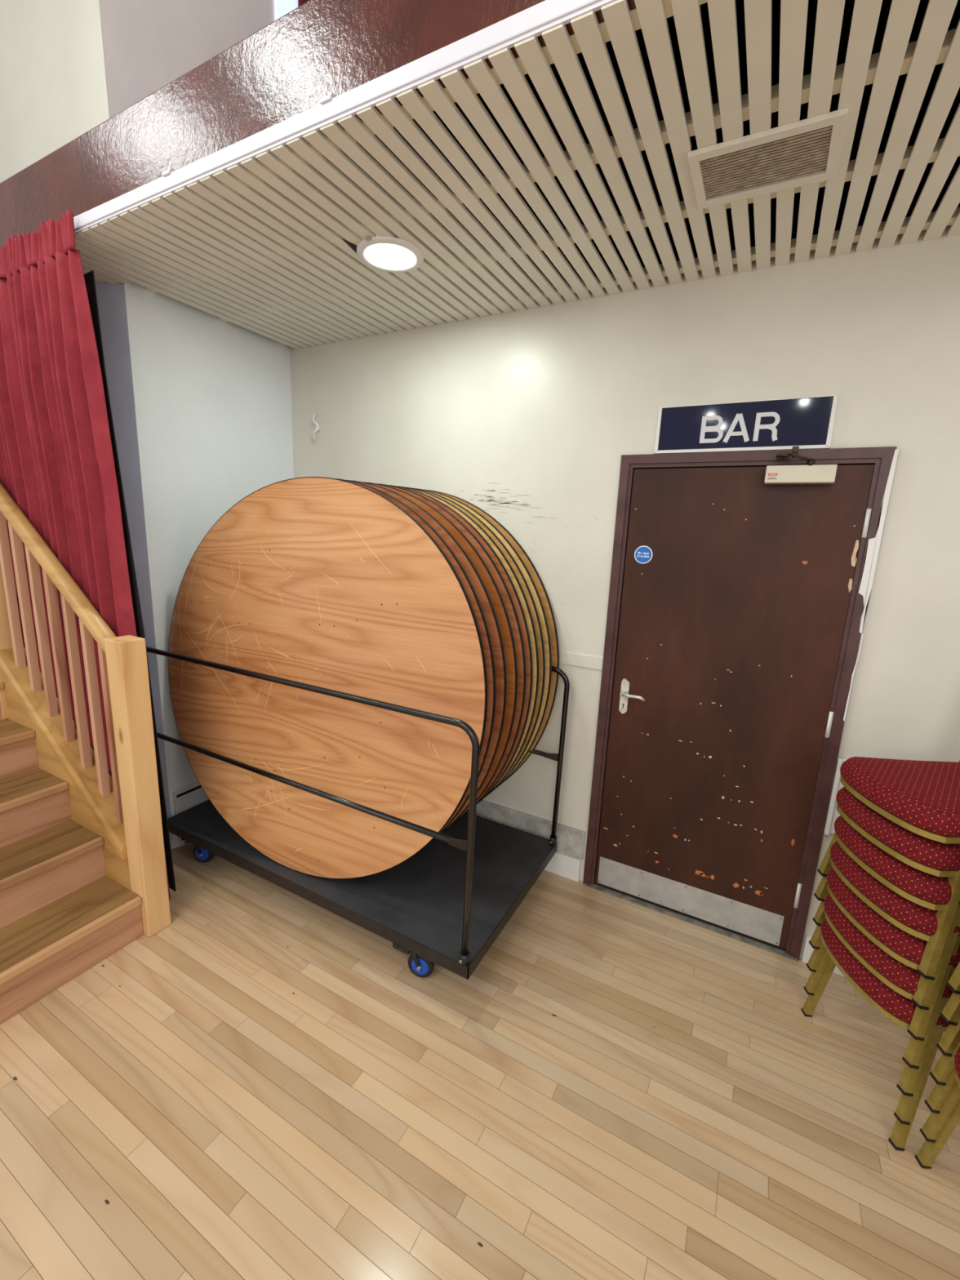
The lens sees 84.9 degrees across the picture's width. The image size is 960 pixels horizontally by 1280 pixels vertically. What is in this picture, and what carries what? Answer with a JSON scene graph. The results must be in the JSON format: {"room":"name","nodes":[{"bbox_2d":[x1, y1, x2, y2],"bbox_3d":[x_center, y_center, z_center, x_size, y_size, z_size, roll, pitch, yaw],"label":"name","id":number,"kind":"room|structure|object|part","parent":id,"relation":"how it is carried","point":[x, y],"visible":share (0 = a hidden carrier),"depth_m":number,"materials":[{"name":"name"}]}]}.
{"room":"community hall","nodes":[
{"label":"community hall","id":0,"kind":"room"},
{"bbox_2d":[0,0,173,848],"bbox_3d":[-2.601,-1.579,2.779,2.416,5.200,0.396,8,13,27],"label":"wall","id":1,"kind":"structure","parent":0,"point":[53,83],"depth_m":2.32,"materials":[{"name":"beige paint"}]},
{"bbox_2d":[0,0,635,248],"bbox_3d":[-0.328,-1.441,1.306,7.400,0.276,0.060,8,13,27],"label":"beam","id":2,"kind":"structure","parent":1,"relation":"attached to","point":[282,70],"depth_m":1.43,"materials":[{"name":"brown paint"}]},
{"bbox_2d":[73,0,615,233],"bbox_3d":[0.086,-1.255,1.064,6.400,0.062,0.021,8,13,27],"label":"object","id":3,"kind":"object","parent":1,"relation":"attached to","point":[546,15],"visible":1,"depth_m":1.25,"materials":[{"name":"white plastic"}]},
{"bbox_2d":[0,209,176,900],"bbox_3d":[-1.970,-0.251,2.374,1.452,2.696,0.112,8,13,27],"label":"stage curtain","id":4,"kind":"object","parent":3,"relation":"hanging from","point":[60,462],"visible":0.48,"depth_m":2.07,"materials":[{"name":"red fabric"}]},
{"bbox_2d":[99,0,293,848],"bbox_3d":[-1.312,-1.536,2.826,0.150,5.200,1.200,8,13,27],"label":"wall","id":5,"kind":"structure","parent":0,"point":[212,395],"depth_m":2.56,"materials":[{"name":"white paint"}]},
{"bbox_2d":[173,780,208,847],"bbox_3d":[-1.411,0.884,3.148,0.018,0.325,0.850,8,13,27],"label":"baseboard","id":6,"kind":"structure","parent":5,"relation":"attached to","point":[189,796],"depth_m":2.82,"materials":[{"name":"paint"}]},
{"bbox_2d":[0,843,959,1279],"bbox_3d":[-0.553,1.602,0.655,6.400,0.002,4.632,8,13,27],"label":"floor","id":7,"kind":"structure","parent":0,"point":[258,1085],"depth_m":1.59,"materials":[{"name":"brown wood"}]},
{"bbox_2d":[0,482,171,1024],"bbox_3d":[-2.373,0.092,1.787,1.667,2.349,1.472,8,13,27],"label":"staircase","id":8,"kind":"structure","parent":7,"relation":"on","point":[83,877],"depth_m":2.18,"materials":[{"name":"brown wood"}]},
{"bbox_3d":[-2.259,-0.415,2.401,0.094,1.598,0.095,8,13,27],"label":"newel post","id":9,"kind":"part","parent":8,"relation":"part of","materials":[{"name":"brown wood"}]},
{"bbox_3d":[-2.040,-0.569,2.275,1.500,1.165,0.062,8,13,27],"label":"handrail","id":10,"kind":"part","parent":8,"relation":"part of","materials":[{"name":"brown wood"}]},
{"bbox_3d":[-2.080,0.223,2.435,1.500,1.180,0.114,8,13,27],"label":"rail","id":11,"kind":"part","parent":8,"relation":"part of","materials":[{"name":"brown wood"}]},
{"bbox_3d":[-1.382,0.614,2.132,0.107,1.267,0.094,8,13,27],"label":"newel post","id":12,"kind":"part","parent":8,"relation":"part of","materials":[{"name":"brown wood"}]},
{"bbox_2d":[146,646,569,979],"bbox_3d":[-0.643,0.623,2.615,1.910,1.112,0.917,8,13,27],"label":"trolley","id":13,"kind":"object","parent":7,"relation":"on","point":[446,905],"visible":0.73,"depth_m":2.26,"materials":[{"name":"black metal"}]},
{"bbox_2d":[168,476,487,879],"bbox_3d":[-0.762,0.178,2.268,1.724,1.716,0.200,7,13,23],"label":"round table","id":14,"kind":"object","parent":13,"relation":"on","point":[328,583],"visible":0.99,"depth_m":2.20,"materials":[{"name":"orange wood"}]},
{"bbox_3d":[-0.619,1.000,2.678,1.806,0.051,0.905,8,13,27],"label":"angle frame","id":15,"kind":"part","parent":13,"relation":"part of","materials":[{"name":"black metal"}]},
{"bbox_3d":[-0.300,1.186,2.026,0.075,0.022,0.027,8,13,27],"label":"caster plate","id":16,"kind":"part","parent":13,"relation":"part of","materials":[{"name":"black metal"}]},
{"bbox_2d":[336,478,495,843],"bbox_3d":[-0.728,0.167,2.323,1.724,1.717,0.191,8,13,24],"label":"round table","id":17,"kind":"object","parent":13,"relation":"on","point":[485,636],"visible":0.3,"depth_m":1.98,"materials":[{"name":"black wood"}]},
{"bbox_2d":[349,480,506,833],"bbox_3d":[-0.680,0.152,2.401,1.724,1.718,0.177,8,13,25],"label":"round table","id":18,"kind":"object","parent":13,"relation":"on","point":[480,589],"visible":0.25,"depth_m":2.06,"materials":[{"name":"black wood"}]},
{"bbox_2d":[363,481,517,823],"bbox_3d":[-0.628,0.136,2.485,1.724,1.719,0.162,8,13,25],"label":"round table","id":19,"kind":"object","parent":13,"relation":"on","point":[502,616],"visible":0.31,"depth_m":2.13,"materials":[{"name":"black wood"}]},
{"bbox_2d":[377,483,525,813],"bbox_3d":[-0.585,0.123,2.556,1.724,1.720,0.150,8,13,25],"label":"round table","id":20,"kind":"object","parent":13,"relation":"on","point":[508,603],"visible":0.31,"depth_m":2.19,"materials":[{"name":"black wood"}]},
{"bbox_2d":[390,484,533,804],"bbox_3d":[-0.549,0.111,2.617,1.724,1.721,0.142,8,13,25],"label":"round table","id":21,"kind":"object","parent":13,"relation":"on","point":[524,628],"visible":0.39,"depth_m":2.25,"materials":[{"name":"black wood"}]},
{"bbox_2d":[458,950,469,966],"bbox_3d":[-0.057,1.141,1.880,0.035,0.042,0.040,8,13,27],"label":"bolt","id":22,"kind":"object","parent":13,"relation":"attached to","point":[464,957],"depth_m":1.87,"materials":[{"name":"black metal"}]},
{"bbox_2d":[397,485,538,799],"bbox_3d":[-0.513,0.100,2.675,1.724,1.721,0.134,8,13,26],"label":"round table","id":23,"kind":"object","parent":13,"relation":"on","point":[505,562],"visible":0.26,"depth_m":2.30,"materials":[{"name":"black wood"}]},
{"bbox_2d":[408,487,545,795],"bbox_3d":[-0.476,0.089,2.737,1.724,1.722,0.126,8,13,26],"label":"round table","id":24,"kind":"object","parent":13,"relation":"on","point":[506,553],"visible":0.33,"depth_m":2.35,"materials":[{"name":"black wood"}]},
{"bbox_2d":[416,488,551,787],"bbox_3d":[-0.435,0.076,2.805,1.724,1.722,0.117,8,13,26],"label":"round table","id":25,"kind":"object","parent":13,"relation":"on","point":[526,575],"visible":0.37,"depth_m":2.42,"materials":[{"name":"black wood"}]},
{"bbox_2d":[427,489,559,779],"bbox_3d":[-0.384,0.060,2.890,1.724,1.723,0.106,9,13,28],"label":"round table","id":26,"kind":"object","parent":13,"relation":"on","point":[542,592],"visible":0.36,"depth_m":2.49,"materials":[{"name":"black wood"}]},
{"bbox_2d":[549,835,556,846],"bbox_3d":[0.364,1.004,2.624,0.035,0.042,0.040,8,13,27],"label":"socket","id":27,"kind":"object","parent":13,"relation":"attached to","point":[553,838],"depth_m":2.61,"materials":[{"name":"black metal"}]},
{"bbox_3d":[-0.386,0.465,2.942,1.799,0.915,0.024,8,13,27],"label":"rail","id":28,"kind":"part","parent":13,"relation":"part of","materials":[{"name":"black metal"}]},
{"bbox_2d":[800,918,949,1151],"bbox_3d":[1.433,0.994,1.663,0.568,0.945,0.459,2,12,-1],"label":"banquet chair","id":29,"kind":"object","parent":7,"relation":"on","point":[900,1009],"visible":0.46,"depth_m":1.56,"materials":[{"name":"red fabric"}]},
{"bbox_3d":[1.262,1.212,1.913,0.098,0.393,0.032,8,13,25],"label":"leg","id":30,"kind":"part","parent":29,"relation":"part of","materials":[{"name":"gold metal"}]},
{"bbox_2d":[803,893,953,1124],"bbox_3d":[1.431,0.898,1.643,0.568,0.945,0.459,2,12,-1],"label":"banquet chair","id":31,"kind":"object","parent":29,"relation":"on","point":[904,980],"visible":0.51,"depth_m":1.53,"materials":[{"name":"red fabric"}]},
{"bbox_3d":[1.259,1.116,1.892,0.098,0.393,0.032,8,13,25],"label":"leg","id":32,"kind":"part","parent":31,"relation":"part of","materials":[{"name":"gold metal"}]},
{"bbox_2d":[805,866,959,1097],"bbox_3d":[1.428,0.801,1.623,0.568,0.945,0.459,2,12,0],"label":"banquet chair","id":33,"kind":"object","parent":31,"relation":"on","point":[907,948],"visible":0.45,"depth_m":1.51,"materials":[{"name":"red fabric"}]},
{"bbox_3d":[1.258,1.020,1.874,0.098,0.393,0.032,8,13,26],"label":"leg","id":34,"kind":"part","parent":33,"relation":"part of","materials":[{"name":"gold metal"}]},
{"bbox_2d":[808,840,959,1069],"bbox_3d":[1.425,0.705,1.603,0.568,0.945,0.459,2,12,-1],"label":"banquet chair","id":35,"kind":"object","parent":33,"relation":"on","point":[920,922],"visible":0.45,"depth_m":1.48,"materials":[{"name":"red fabric"}]},
{"bbox_3d":[1.254,0.924,1.853,0.098,0.393,0.032,8,13,25],"label":"leg","id":36,"kind":"part","parent":35,"relation":"part of","materials":[{"name":"gold metal"}]},
{"bbox_2d":[812,815,959,1041],"bbox_3d":[1.423,0.610,1.580,0.568,0.945,0.459,2,12,0],"label":"banquet chair","id":37,"kind":"object","parent":35,"relation":"on","point":[931,891],"visible":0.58,"depth_m":1.45,"materials":[{"name":"red fabric"}]},
{"bbox_3d":[1.254,0.828,1.831,0.098,0.393,0.032,8,13,26],"label":"leg","id":38,"kind":"part","parent":37,"relation":"part of","materials":[{"name":"gold metal"}]},
{"bbox_2d":[813,786,959,1010],"bbox_3d":[1.420,0.513,1.565,0.568,0.945,0.459,2,12,-1],"label":"banquet chair","id":39,"kind":"object","parent":37,"relation":"on","point":[933,857],"visible":0.55,"depth_m":1.44,"materials":[{"name":"red fabric"}]},
{"bbox_3d":[1.248,0.731,1.815,0.098,0.393,0.032,8,13,25],"label":"leg","id":40,"kind":"part","parent":39,"relation":"part of","materials":[{"name":"gold metal"}]},
{"bbox_2d":[817,756,959,980],"bbox_3d":[1.417,0.417,1.543,0.568,0.945,0.459,2,12,-1],"label":"banquet chair","id":41,"kind":"object","parent":39,"relation":"on","point":[922,797],"visible":0.98,"depth_m":1.46,"materials":[{"name":"red fabric"}]},
{"bbox_3d":[1.247,0.635,1.793,0.098,0.393,0.032,8,13,25],"label":"leg","id":42,"kind":"part","parent":41,"relation":"part of","materials":[{"name":"gold metal"}]},
{"bbox_3d":[1.372,0.445,1.536,0.479,0.068,0.393,2,12,-1],"label":"seat","id":43,"kind":"part","parent":41,"relation":"part of","materials":[{"name":"red fabric"}]},
{"bbox_3d":[1.371,0.486,1.545,0.467,0.016,0.384,2,12,-1],"label":"seat frame","id":44,"kind":"part","parent":41,"relation":"part of","materials":[{"name":"gold metal"}]},
{"bbox_3d":[1.248,0.717,1.400,0.098,0.393,0.032,-4,13,-27],"label":"leg","id":45,"kind":"part","parent":41,"relation":"part of","materials":[{"name":"gold metal"}]},
{"bbox_3d":[1.373,0.582,1.567,0.467,0.016,0.384,2,12,-1],"label":"seat frame","id":46,"kind":"part","parent":39,"relation":"part of","materials":[{"name":"gold metal"}]},
{"bbox_3d":[1.375,0.540,1.558,0.479,0.068,0.393,2,12,-1],"label":"seat","id":47,"kind":"part","parent":39,"relation":"part of","materials":[{"name":"red fabric"}]},
{"bbox_3d":[1.251,0.813,1.421,0.098,0.393,0.032,-4,13,-27],"label":"leg","id":48,"kind":"part","parent":39,"relation":"part of","materials":[{"name":"gold metal"}]},
{"bbox_3d":[1.378,0.637,1.573,0.479,0.068,0.393,2,12,0],"label":"seat","id":49,"kind":"part","parent":37,"relation":"part of","materials":[{"name":"red fabric"}]},
{"bbox_3d":[1.376,0.679,1.582,0.467,0.016,0.384,2,12,0],"label":"seat frame","id":50,"kind":"part","parent":37,"relation":"part of","materials":[{"name":"gold metal"}]},
{"bbox_3d":[1.252,0.909,1.437,0.098,0.393,0.032,-4,13,-26],"label":"leg","id":51,"kind":"part","parent":37,"relation":"part of","materials":[{"name":"gold metal"}]},
{"bbox_3d":[1.380,0.733,1.597,0.479,0.068,0.393,2,12,-1],"label":"seat","id":52,"kind":"part","parent":35,"relation":"part of","materials":[{"name":"red fabric"}]},
{"bbox_3d":[1.378,0.774,1.605,0.467,0.016,0.384,2,12,-1],"label":"seat frame","id":53,"kind":"part","parent":35,"relation":"part of","materials":[{"name":"gold metal"}]},
{"bbox_3d":[1.256,1.005,1.460,0.098,0.393,0.032,-4,13,-27],"label":"leg","id":54,"kind":"part","parent":35,"relation":"part of","materials":[{"name":"gold metal"}]},
{"bbox_3d":[1.381,0.871,1.626,0.467,0.016,0.384,2,12,0],"label":"seat frame","id":55,"kind":"part","parent":33,"relation":"part of","materials":[{"name":"gold metal"}]},
{"bbox_3d":[1.382,0.829,1.617,0.479,0.068,0.393,2,12,0],"label":"seat","id":56,"kind":"part","parent":33,"relation":"part of","materials":[{"name":"red fabric"}]},
{"bbox_3d":[1.257,1.101,1.480,0.098,0.393,0.032,-4,13,-26],"label":"leg","id":57,"kind":"part","parent":33,"relation":"part of","materials":[{"name":"gold metal"}]},
{"bbox_3d":[1.384,0.967,1.644,0.467,0.016,0.384,2,12,-1],"label":"seat frame","id":58,"kind":"part","parent":31,"relation":"part of","materials":[{"name":"gold metal"}]},
{"bbox_3d":[1.386,0.925,1.636,0.479,0.068,0.393,2,12,-1],"label":"seat","id":59,"kind":"part","parent":31,"relation":"part of","materials":[{"name":"red fabric"}]},
{"bbox_3d":[1.262,1.198,1.498,0.098,0.393,0.032,-4,13,-27],"label":"leg","id":60,"kind":"part","parent":31,"relation":"part of","materials":[{"name":"gold metal"}]},
{"bbox_3d":[1.386,1.063,1.665,0.467,0.016,0.384,2,12,-1],"label":"seat frame","id":61,"kind":"part","parent":29,"relation":"part of","materials":[{"name":"gold metal"}]},
{"bbox_3d":[1.388,1.022,1.656,0.479,0.068,0.393,2,12,-1],"label":"seat","id":62,"kind":"part","parent":29,"relation":"part of","materials":[{"name":"red fabric"}]},
{"bbox_3d":[1.263,1.294,1.519,0.098,0.393,0.032,-4,13,-27],"label":"leg","id":63,"kind":"part","parent":29,"relation":"part of","materials":[{"name":"gold metal"}]},
{"bbox_2d":[914,1047,959,1168],"bbox_3d":[1.477,1.092,1.198,0.568,0.945,0.459,2,12,-1],"label":"banquet chair","id":64,"kind":"object","parent":7,"relation":"on","point":[929,1152],"visible":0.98,"depth_m":1.46,"materials":[{"name":"gold metal"}]},
{"bbox_3d":[1.306,1.310,1.449,0.098,0.393,0.032,8,13,25],"label":"leg","id":65,"kind":"part","parent":64,"relation":"part of","materials":[{"name":"gold metal"}]},
{"bbox_2d":[919,1083,959,1142],"bbox_3d":[1.475,0.996,1.178,0.568,0.945,0.459,2,12,-1],"label":"banquet chair","id":66,"kind":"object","parent":64,"relation":"on","point":[935,1123],"visible":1,"depth_m":1.45,"materials":[{"name":"gold metal"}]},
{"bbox_2d":[924,1068,957,1113],"bbox_3d":[1.472,0.899,1.159,0.568,0.945,0.459,2,12,0],"label":"banquet chair","id":67,"kind":"object","parent":66,"relation":"on","point":[940,1094],"visible":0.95,"depth_m":1.44,"materials":[{"name":"gold metal"}]},
{"bbox_2d":[928,1041,959,1085],"bbox_3d":[1.469,0.803,1.139,0.568,0.945,0.459,2,12,-1],"label":"banquet chair","id":68,"kind":"object","parent":67,"relation":"on","point":[944,1067],"visible":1,"depth_m":1.43,"materials":[{"name":"gold metal"}]},
{"bbox_2d":[936,1018,959,1057],"bbox_3d":[1.467,0.708,1.116,0.568,0.945,0.459,2,12,0],"label":"banquet chair","id":69,"kind":"object","parent":68,"relation":"on","point":[949,1041],"visible":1,"depth_m":1.41,"materials":[{"name":"gold metal"}]},
{"bbox_2d":[939,992,959,1026],"bbox_3d":[1.464,0.611,1.101,0.568,0.945,0.459,2,12,-1],"label":"banquet chair","id":70,"kind":"object","parent":69,"relation":"on","point":[950,1013],"visible":1,"depth_m":1.39,"materials":[{"name":"gold metal"}]},
{"bbox_2d":[946,961,959,994],"bbox_3d":[1.462,0.515,1.079,0.568,0.945,0.459,2,12,-1],"label":"banquet chair","id":71,"kind":"object","parent":70,"relation":"on","point":[953,984],"visible":1,"depth_m":1.37,"materials":[{"name":"gold metal"}]},
{"bbox_3d":[1.432,1.119,1.192,0.479,0.068,0.393,2,12,-1],"label":"seat","id":72,"kind":"part","parent":64,"relation":"part of","materials":[{"name":"red fabric"}]},
{"bbox_3d":[1.430,1.161,1.200,0.467,0.016,0.384,2,12,-1],"label":"seat frame","id":73,"kind":"part","parent":64,"relation":"part of","materials":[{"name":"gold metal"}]},
{"bbox_2d":[4,0,959,349],"bbox_3d":[0.508,-1.417,1.497,6.100,0.247,1.199,8,13,27],"label":"ceiling","id":74,"kind":"structure","parent":0,"point":[554,170],"depth_m":1.51,"materials":[{"name":"beige paint"}]},
{"bbox_2d":[342,235,423,272],"bbox_3d":[-0.330,-1.405,1.916,0.242,0.011,0.253,6,12,15],"label":"recessed light","id":75,"kind":"object","parent":74,"relation":"in","point":[388,254],"visible":1,"depth_m":1.90,"materials":[{"name":"white paint"}]},
{"bbox_2d":[364,243,415,269],"bbox_3d":[-0.328,-1.406,1.921,0.185,0.004,0.185,8,13,27],"label":"diffuser","id":76,"kind":"object","parent":75,"relation":"attached to","point":[378,255],"depth_m":1.92,"materials":[{"name":"white plastic"}]},
{"bbox_2d":[687,104,848,209],"bbox_3d":[0.747,-1.256,1.380,0.345,0.025,0.248,8,13,27],"label":"ceiling vent","id":77,"kind":"object","parent":74,"relation":"in","point":[806,151],"visible":1,"depth_m":1.36,"materials":[{"name":"beige metal"}]},
{"bbox_2d":[289,225,959,958],"bbox_3d":[1.171,-0.145,2.147,5.200,2.950,0.151,8,13,27],"label":"wall","id":78,"kind":"structure","parent":0,"point":[527,417],"depth_m":2.16,"materials":[{"name":"white paint"}]},
{"bbox_2d":[312,413,319,441],"bbox_3d":[-0.943,-1.220,3.010,0.036,0.156,0.030,8,13,27],"label":"cleat","id":79,"kind":"object","parent":78,"relation":"attached to","point":[317,425],"visible":1,"depth_m":3.00,"materials":[{"name":"white paint"}]},
{"bbox_2d":[466,800,585,881],"bbox_3d":[-0.343,0.965,3.089,1.960,0.276,0.024,8,13,27],"label":"baseboard","id":80,"kind":"structure","parent":78,"relation":"attached to","point":[570,840],"depth_m":2.71,"materials":[{"name":"paint"}]},
{"bbox_2d":[559,651,603,670],"bbox_3d":[0.101,0.041,2.683,1.075,0.060,0.008,8,13,27],"label":"trim","id":81,"kind":"structure","parent":78,"relation":"attached to","point":[566,658],"depth_m":2.48,"materials":[{"name":"white paint"}]},
{"bbox_2d":[582,882,798,961],"bbox_3d":[0.949,1.285,2.459,0.936,0.005,0.080,8,13,27],"label":"threshold","id":82,"kind":"object","parent":78,"relation":"attached to","point":[726,933],"depth_m":2.41,"materials":[{"name":"silver metal"}]},
{"bbox_2d":[582,446,898,959],"bbox_3d":[0.976,0.285,2.218,0.951,2.064,0.172,8,13,27],"label":"door","id":83,"kind":"structure","parent":78,"relation":"in","point":[741,582],"depth_m":2.19,"materials":[{"name":"brown paint"}]},
{"bbox_3d":[0.662,0.258,2.406,0.036,0.167,0.008,8,13,27],"label":"handle plate","id":84,"kind":"part","parent":83,"relation":"part of","materials":[{"name":"white metal"}]},
{"bbox_3d":[0.687,0.249,2.360,0.118,0.032,0.050,8,13,27],"label":"lever handle","id":85,"kind":"part","parent":83,"relation":"part of","materials":[{"name":"white metal"}]},
{"bbox_3d":[0.942,1.196,2.428,0.796,0.146,0.003,8,13,27],"label":"kick plate","id":86,"kind":"part","parent":83,"relation":"part of","materials":[{"name":"metal"}]},
{"bbox_3d":[1.138,-0.665,1.907,0.091,0.061,0.129,-9,16,-43],"label":"closer arm","id":87,"kind":"part","parent":83,"relation":"part of","materials":[{"name":"brown metal"}]},
{"bbox_2d":[653,394,837,453],"bbox_3d":[0.998,-0.822,2.019,0.616,0.181,0.018,8,13,27],"label":"sign","id":88,"kind":"object","parent":78,"relation":"attached to","point":[802,422],"visible":1,"depth_m":2.00,"materials":[{"name":"blue"}]},
{"bbox_2d":[801,934,844,977],"bbox_3d":[2.361,1.445,1.687,2.270,0.119,0.024,8,13,27],"label":"baseboard","id":89,"kind":"structure","parent":78,"relation":"attached to","point":[808,949],"depth_m":2.19,"materials":[{"name":"white paint"}]},
{"bbox_2d":[824,758,847,835],"bbox_3d":[2.118,0.722,1.677,1.678,0.318,0.035,8,13,27],"label":"wall panel","id":90,"kind":"object","parent":78,"relation":"attached to","point":[833,813],"visible":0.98,"depth_m":2.05,"materials":[{"name":"white paint"}]},
{"bbox_3d":[1.344,-2.713,1.746,5.200,2.249,0.160,8,13,27],"label":"wall","id":91,"kind":"structure","parent":0,"visible":0},
{"bbox_2d":[274,0,297,20],"bbox_3d":[-1.017,-2.981,2.802,0.012,2.140,0.160,8,13,27],"label":"window","id":92,"kind":"structure","parent":91,"relation":"in","point":[282,7],"depth_m":2.71,"materials":[{"name":"white glass"}]},
{"bbox_2d":[297,0,309,7],"bbox_3d":[-0.377,-2.853,2.534,1.390,2.030,0.035,8,13,27],"label":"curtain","id":93,"kind":"object","parent":91,"relation":"hanging from","point":[300,2],"visible":0.02,"depth_m":2.74,"materials":[{"name":"red fabric"}]}
]}

